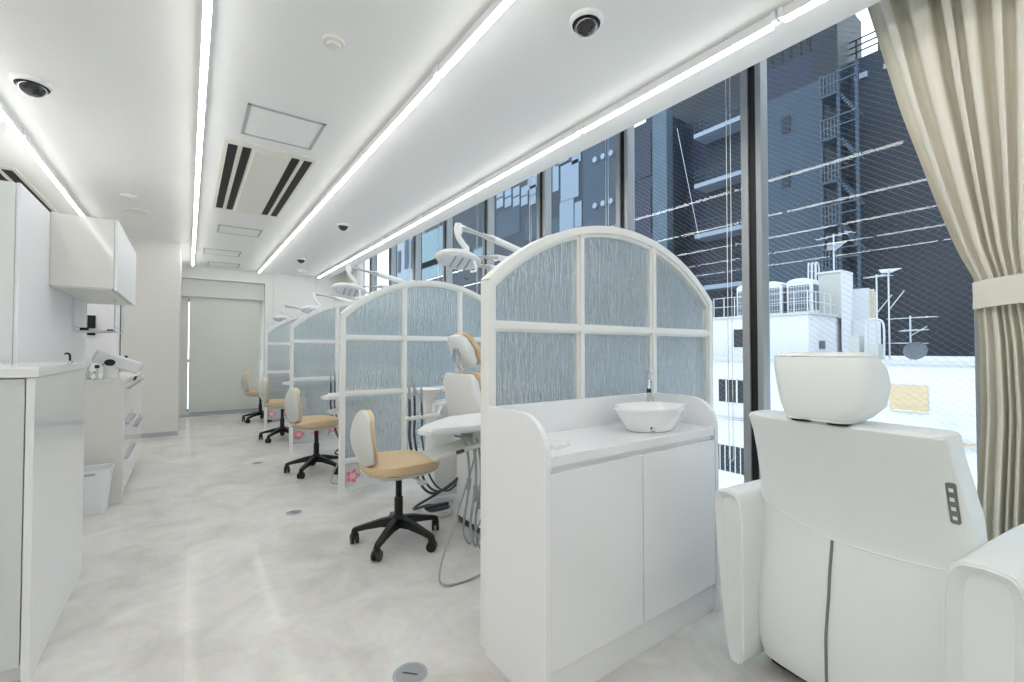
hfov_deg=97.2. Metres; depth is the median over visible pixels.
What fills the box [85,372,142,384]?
countertop
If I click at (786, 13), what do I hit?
tube light
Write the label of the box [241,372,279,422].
stool
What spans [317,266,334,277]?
tube light
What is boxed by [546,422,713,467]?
countertop
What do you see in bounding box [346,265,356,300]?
window curtain
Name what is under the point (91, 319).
intercom
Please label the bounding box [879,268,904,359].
roof antenna
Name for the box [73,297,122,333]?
wire shelf
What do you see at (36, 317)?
wall
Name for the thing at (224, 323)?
roller blind
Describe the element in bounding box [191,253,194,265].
tube light
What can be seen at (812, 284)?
ac unit
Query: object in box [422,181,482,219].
tube light
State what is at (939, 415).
rooftop building
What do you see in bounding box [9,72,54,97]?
dome camera
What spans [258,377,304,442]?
stool
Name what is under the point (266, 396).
backrest cushion
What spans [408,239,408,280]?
blind cord
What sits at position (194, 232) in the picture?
tube light
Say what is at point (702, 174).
building
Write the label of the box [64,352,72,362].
tap
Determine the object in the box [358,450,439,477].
seat cushion
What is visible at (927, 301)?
building
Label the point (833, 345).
building
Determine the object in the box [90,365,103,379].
stand
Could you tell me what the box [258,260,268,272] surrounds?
tube light
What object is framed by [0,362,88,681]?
cabinet
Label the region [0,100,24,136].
tube light
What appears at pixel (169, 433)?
baseboard
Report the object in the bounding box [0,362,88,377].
countertop
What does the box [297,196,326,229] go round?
tube light
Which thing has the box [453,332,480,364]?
cushion
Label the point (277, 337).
glass screen
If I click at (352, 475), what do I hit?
print
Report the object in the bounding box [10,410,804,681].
floor
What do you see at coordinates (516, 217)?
office block
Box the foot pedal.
[412,493,451,517]
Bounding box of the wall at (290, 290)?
[182,261,364,409]
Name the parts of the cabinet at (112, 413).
panel, drawer, drawer, drawer, handle, handle, handle, drawer, drawer, handle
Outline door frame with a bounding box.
[180,296,262,414]
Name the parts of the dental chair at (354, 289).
arm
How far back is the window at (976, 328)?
2.43 m
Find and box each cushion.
[245,389,258,394]
[246,372,248,390]
[263,398,284,406]
[264,377,268,401]
[290,415,338,428]
[295,388,301,421]
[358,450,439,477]
[364,410,377,465]
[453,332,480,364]
[455,371,480,390]
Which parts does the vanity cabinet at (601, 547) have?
panel, door, door, panel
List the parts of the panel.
edge trim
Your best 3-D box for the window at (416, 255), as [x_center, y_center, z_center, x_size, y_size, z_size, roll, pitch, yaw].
[-1.824,-0.366,7.753,0.125,3.260,1.087,1,-1,-36]
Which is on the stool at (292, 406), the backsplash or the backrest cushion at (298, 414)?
the backrest cushion at (298, 414)
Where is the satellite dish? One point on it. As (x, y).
(909, 346)
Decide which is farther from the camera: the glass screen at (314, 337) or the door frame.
the door frame
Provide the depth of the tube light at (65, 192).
4.37 m
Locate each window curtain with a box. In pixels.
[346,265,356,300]
[868,0,1023,541]
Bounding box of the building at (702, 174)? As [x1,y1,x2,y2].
[634,16,861,316]
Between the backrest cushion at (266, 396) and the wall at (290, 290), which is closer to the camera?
the backrest cushion at (266, 396)
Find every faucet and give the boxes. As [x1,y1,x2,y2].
[85,361,103,379]
[646,361,653,401]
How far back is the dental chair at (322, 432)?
6.22 m
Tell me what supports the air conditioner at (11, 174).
attached to the ceiling
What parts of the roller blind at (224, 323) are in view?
pull chain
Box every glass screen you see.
[264,314,305,426]
[289,302,353,452]
[338,280,480,503]
[480,226,713,648]
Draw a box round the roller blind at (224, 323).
[182,278,263,413]
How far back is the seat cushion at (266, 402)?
5.73 m
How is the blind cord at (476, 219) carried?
hanging from the trim
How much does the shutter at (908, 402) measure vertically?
0.505 m
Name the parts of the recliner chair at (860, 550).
armrest, frame, headrest post, headrest post, backrest, control plate, armrest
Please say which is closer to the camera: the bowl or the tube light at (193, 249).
the bowl
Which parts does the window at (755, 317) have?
mullion post, sash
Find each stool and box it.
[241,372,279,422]
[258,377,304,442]
[284,388,338,478]
[350,410,439,561]
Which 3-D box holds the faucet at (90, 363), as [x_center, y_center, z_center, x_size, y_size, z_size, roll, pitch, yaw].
[-3.236,0.228,3.496,0.105,0.144,0.067,1,-1,-36]
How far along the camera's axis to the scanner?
3.62 m
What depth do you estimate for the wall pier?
6.09 m
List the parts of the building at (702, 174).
balcony railing, balcony railing, balcony railing, balcony railing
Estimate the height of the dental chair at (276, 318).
2.135 m
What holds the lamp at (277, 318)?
attached to the dental chair at (276, 318)
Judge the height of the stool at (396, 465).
0.815 m
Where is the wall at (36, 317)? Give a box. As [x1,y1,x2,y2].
[0,180,85,362]
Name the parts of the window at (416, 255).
glass, sash, mullion post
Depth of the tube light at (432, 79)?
2.71 m
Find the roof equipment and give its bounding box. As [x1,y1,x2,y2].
[849,318,884,359]
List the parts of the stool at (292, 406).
leg, leg, leg, leg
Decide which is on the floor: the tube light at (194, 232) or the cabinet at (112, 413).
the cabinet at (112, 413)
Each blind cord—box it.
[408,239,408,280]
[476,219,476,292]
[529,178,529,243]
[605,140,608,225]
[725,77,733,461]
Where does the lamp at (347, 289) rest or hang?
attached to the dental chair at (354, 289)
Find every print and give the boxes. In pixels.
[294,430,303,438]
[346,469,359,482]
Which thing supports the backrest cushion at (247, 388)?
on the stool at (244, 381)
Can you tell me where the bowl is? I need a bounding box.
[416,388,442,414]
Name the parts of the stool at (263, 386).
leg, leg, leg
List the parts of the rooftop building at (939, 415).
rail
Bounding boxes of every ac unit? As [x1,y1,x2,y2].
[737,285,741,315]
[769,281,786,313]
[786,278,818,312]
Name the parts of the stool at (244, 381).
leg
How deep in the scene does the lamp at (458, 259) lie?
3.44 m
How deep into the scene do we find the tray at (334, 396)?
4.05 m
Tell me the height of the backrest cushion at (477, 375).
0.524 m
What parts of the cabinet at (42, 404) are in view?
door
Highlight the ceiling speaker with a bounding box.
[124,208,147,213]
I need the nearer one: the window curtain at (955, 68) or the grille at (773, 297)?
the window curtain at (955, 68)
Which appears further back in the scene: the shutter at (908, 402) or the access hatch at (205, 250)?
the shutter at (908, 402)
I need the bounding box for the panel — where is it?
[85,303,121,372]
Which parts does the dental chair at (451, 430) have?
monitor arm, arm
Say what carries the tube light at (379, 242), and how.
attached to the ceiling
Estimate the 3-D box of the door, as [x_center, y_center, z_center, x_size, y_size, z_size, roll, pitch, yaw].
[-5.458,0.265,8.518,1.200,2.050,0.050,1,-1,-36]
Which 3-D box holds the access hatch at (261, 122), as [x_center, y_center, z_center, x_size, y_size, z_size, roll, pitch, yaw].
[-1.533,-1.417,3.015,0.445,0.006,0.460,1,-1,-36]
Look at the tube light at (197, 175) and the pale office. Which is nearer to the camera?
the tube light at (197, 175)
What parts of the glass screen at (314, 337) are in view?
glass pane, glass pane, glass pane, glass pane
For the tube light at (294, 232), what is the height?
0.064 m
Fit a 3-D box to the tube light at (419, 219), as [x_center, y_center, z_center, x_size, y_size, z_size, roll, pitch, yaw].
[-1.330,-1.340,5.443,0.048,0.064,1.212,1,-1,-36]
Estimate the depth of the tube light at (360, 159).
3.73 m
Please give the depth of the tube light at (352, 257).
7.38 m
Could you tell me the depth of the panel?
4.63 m
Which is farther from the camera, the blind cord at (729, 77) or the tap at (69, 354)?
the blind cord at (729, 77)
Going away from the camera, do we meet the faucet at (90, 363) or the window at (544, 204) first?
the faucet at (90, 363)
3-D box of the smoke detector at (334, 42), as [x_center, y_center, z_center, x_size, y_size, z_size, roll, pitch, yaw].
[-0.853,-1.421,2.160,0.100,0.034,0.100,1,-1,-36]
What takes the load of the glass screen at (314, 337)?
on the floor
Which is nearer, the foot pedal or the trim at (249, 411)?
the foot pedal
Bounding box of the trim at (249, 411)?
[180,410,263,416]
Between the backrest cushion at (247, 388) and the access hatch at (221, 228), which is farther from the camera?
the backrest cushion at (247, 388)
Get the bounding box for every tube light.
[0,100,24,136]
[18,131,64,189]
[60,185,88,216]
[191,235,196,252]
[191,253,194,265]
[192,210,198,235]
[193,171,201,210]
[194,104,206,172]
[197,0,212,106]
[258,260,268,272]
[267,245,281,261]
[280,225,298,248]
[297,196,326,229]
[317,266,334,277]
[322,151,366,201]
[334,254,355,268]
[354,238,383,257]
[362,67,441,157]
[382,215,422,241]
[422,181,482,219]
[435,0,513,76]
[480,124,582,187]
[579,10,779,132]
[778,0,825,21]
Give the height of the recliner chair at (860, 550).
1.163 m
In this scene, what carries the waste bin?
on the floor
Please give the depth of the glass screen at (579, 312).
2.12 m
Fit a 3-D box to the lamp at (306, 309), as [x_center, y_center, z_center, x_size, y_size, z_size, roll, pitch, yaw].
[-2.684,0.338,6.905,1.025,2.138,0.294,1,-1,-36]
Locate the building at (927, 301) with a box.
[767,14,974,355]
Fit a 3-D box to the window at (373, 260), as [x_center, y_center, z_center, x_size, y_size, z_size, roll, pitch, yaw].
[-2.979,-0.334,9.359,0.125,3.260,0.716,1,-1,-36]
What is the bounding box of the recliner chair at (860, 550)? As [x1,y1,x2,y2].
[715,352,1023,681]
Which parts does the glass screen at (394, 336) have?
glass pane, glass pane, glass pane, glass pane, glass pane, glass pane, glass pane, glass pane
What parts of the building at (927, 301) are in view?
vent panel, vent panel, roof railing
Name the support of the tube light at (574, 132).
attached to the ceiling
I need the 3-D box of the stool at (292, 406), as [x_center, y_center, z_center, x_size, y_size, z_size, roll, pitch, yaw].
[-1.888,0.850,4.374,0.570,0.815,0.562,1,-2,-43]
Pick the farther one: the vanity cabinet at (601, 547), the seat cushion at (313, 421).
the seat cushion at (313, 421)
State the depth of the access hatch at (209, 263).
7.79 m
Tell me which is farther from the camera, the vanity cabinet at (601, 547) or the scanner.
the scanner
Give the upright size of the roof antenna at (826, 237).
1.000 m
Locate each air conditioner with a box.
[0,165,57,212]
[212,137,318,217]
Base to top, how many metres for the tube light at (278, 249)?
0.064 m
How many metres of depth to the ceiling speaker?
4.79 m
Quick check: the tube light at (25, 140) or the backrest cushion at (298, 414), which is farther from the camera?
the backrest cushion at (298, 414)
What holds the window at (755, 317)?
on the trim
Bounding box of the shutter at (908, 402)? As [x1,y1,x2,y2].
[890,385,928,413]
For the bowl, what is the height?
0.210 m
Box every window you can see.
[364,255,376,294]
[374,245,396,284]
[394,232,421,282]
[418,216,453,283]
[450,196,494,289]
[491,167,551,262]
[548,126,634,233]
[631,59,770,487]
[763,11,980,486]
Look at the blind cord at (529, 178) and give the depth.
4.81 m
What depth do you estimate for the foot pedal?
3.16 m
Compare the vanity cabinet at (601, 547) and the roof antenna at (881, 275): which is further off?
the roof antenna at (881, 275)
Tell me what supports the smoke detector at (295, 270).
attached to the ceiling
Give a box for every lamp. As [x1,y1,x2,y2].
[273,304,300,321]
[300,292,355,313]
[331,264,414,298]
[435,223,519,272]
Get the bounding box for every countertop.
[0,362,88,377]
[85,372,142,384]
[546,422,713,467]
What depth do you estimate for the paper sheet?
1.63 m
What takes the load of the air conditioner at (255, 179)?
attached to the ceiling
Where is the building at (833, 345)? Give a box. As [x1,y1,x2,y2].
[713,312,841,357]
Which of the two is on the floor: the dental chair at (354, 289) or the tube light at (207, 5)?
the dental chair at (354, 289)
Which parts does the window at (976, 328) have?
sash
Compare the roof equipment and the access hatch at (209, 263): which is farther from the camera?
the roof equipment
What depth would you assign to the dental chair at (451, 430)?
3.10 m
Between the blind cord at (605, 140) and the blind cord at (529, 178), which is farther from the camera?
the blind cord at (529, 178)
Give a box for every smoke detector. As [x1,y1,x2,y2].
[121,194,136,198]
[294,269,305,272]
[323,34,344,50]
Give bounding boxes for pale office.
[397,231,424,283]
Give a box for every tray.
[321,393,338,399]
[417,413,480,435]
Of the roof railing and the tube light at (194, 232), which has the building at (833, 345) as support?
the roof railing
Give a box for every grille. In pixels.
[738,291,741,314]
[769,287,779,312]
[783,287,786,311]
[788,284,809,311]
[813,284,818,309]
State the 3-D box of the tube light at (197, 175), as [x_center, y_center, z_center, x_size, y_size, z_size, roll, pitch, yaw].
[-2.891,-1.366,4.137,0.048,0.064,1.212,1,-1,-36]
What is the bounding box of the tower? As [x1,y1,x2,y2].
[817,270,852,351]
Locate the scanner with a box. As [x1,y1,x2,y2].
[92,350,142,380]
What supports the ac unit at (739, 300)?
on the building at (833, 345)
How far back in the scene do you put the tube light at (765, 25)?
2.31 m
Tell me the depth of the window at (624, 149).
3.83 m
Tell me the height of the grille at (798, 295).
0.640 m
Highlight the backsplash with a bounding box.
[494,393,646,432]
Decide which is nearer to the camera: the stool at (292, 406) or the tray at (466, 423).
the tray at (466, 423)
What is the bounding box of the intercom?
[87,315,95,334]
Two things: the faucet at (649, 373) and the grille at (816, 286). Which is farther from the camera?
the grille at (816, 286)
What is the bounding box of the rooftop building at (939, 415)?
[713,356,976,489]
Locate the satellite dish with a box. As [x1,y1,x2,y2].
[903,342,927,359]
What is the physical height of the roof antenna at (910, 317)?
1.000 m
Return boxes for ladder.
[808,261,819,279]
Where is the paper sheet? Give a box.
[549,440,569,449]
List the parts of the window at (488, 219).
glass, sash, mullion post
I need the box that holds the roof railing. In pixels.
[713,290,835,316]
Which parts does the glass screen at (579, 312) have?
glass pane, glass pane, glass pane, glass pane, glass pane, glass pane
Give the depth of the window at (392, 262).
8.22 m
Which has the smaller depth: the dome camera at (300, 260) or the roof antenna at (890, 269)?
the dome camera at (300, 260)
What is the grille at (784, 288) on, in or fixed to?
attached to the ac unit at (773, 285)
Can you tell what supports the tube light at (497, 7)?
attached to the ceiling
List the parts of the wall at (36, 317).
panel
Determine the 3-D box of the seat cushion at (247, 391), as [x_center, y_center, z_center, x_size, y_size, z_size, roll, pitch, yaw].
[-4.152,0.842,7.468,0.470,0.075,0.438,1,-1,-36]
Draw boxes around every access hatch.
[203,248,240,256]
[207,261,239,267]
[217,224,262,237]
[241,103,325,149]
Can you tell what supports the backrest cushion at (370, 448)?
on the stool at (396, 465)
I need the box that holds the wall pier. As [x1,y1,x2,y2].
[85,237,181,434]
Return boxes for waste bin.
[83,463,113,516]
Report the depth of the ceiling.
2.57 m
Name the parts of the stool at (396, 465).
leg, leg, leg, height lever, leg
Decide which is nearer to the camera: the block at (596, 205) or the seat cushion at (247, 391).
the seat cushion at (247, 391)
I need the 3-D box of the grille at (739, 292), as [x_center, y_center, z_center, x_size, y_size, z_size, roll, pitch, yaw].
[6.395,-1.046,12.278,0.012,0.640,0.480,1,-1,-36]
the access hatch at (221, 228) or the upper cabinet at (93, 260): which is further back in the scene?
the access hatch at (221, 228)
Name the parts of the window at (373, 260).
sash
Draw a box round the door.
[187,299,259,411]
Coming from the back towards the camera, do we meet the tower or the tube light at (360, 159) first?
the tower
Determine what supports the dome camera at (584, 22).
attached to the ceiling
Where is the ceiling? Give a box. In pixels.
[0,0,881,277]
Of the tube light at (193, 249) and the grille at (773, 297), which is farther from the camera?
the grille at (773, 297)
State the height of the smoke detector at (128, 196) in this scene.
0.022 m
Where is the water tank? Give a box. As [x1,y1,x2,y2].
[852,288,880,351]
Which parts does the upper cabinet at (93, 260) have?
under panel, door, door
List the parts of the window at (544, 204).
glass, sash, mullion post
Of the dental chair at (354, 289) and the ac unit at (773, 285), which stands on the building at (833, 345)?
the ac unit at (773, 285)
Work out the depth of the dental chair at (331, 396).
4.15 m
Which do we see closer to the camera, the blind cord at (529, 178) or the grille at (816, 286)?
the blind cord at (529, 178)
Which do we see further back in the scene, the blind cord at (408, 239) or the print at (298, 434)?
the blind cord at (408, 239)
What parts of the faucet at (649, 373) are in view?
spout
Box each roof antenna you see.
[816,231,855,270]
[863,274,892,343]
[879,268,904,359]
[887,316,936,359]
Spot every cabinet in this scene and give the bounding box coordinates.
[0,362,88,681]
[49,212,135,305]
[83,372,143,504]
[485,392,719,681]
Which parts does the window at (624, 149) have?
glass, mullion post, sash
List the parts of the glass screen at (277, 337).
glass pane, glass pane, glass pane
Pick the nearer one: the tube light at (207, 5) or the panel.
the tube light at (207, 5)
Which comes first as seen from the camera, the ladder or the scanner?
the scanner
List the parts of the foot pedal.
plate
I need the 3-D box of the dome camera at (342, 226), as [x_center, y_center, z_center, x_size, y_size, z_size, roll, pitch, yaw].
[-2.000,-1.339,5.339,0.151,0.070,0.151,1,-1,-36]
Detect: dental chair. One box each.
[260,304,300,421]
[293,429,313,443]
[300,292,355,313]
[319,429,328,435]
[321,369,338,483]
[331,264,414,298]
[405,223,519,585]
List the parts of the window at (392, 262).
sash, mullion post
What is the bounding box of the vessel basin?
[612,402,686,432]
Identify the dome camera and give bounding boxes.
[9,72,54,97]
[296,258,305,262]
[336,223,349,230]
[569,7,602,37]
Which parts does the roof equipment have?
handrail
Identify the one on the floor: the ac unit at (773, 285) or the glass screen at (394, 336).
the glass screen at (394, 336)
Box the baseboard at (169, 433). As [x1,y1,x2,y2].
[141,431,176,437]
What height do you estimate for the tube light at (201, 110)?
0.064 m
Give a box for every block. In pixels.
[495,151,582,265]
[583,135,615,226]
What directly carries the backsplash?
attached to the vanity cabinet at (601, 547)

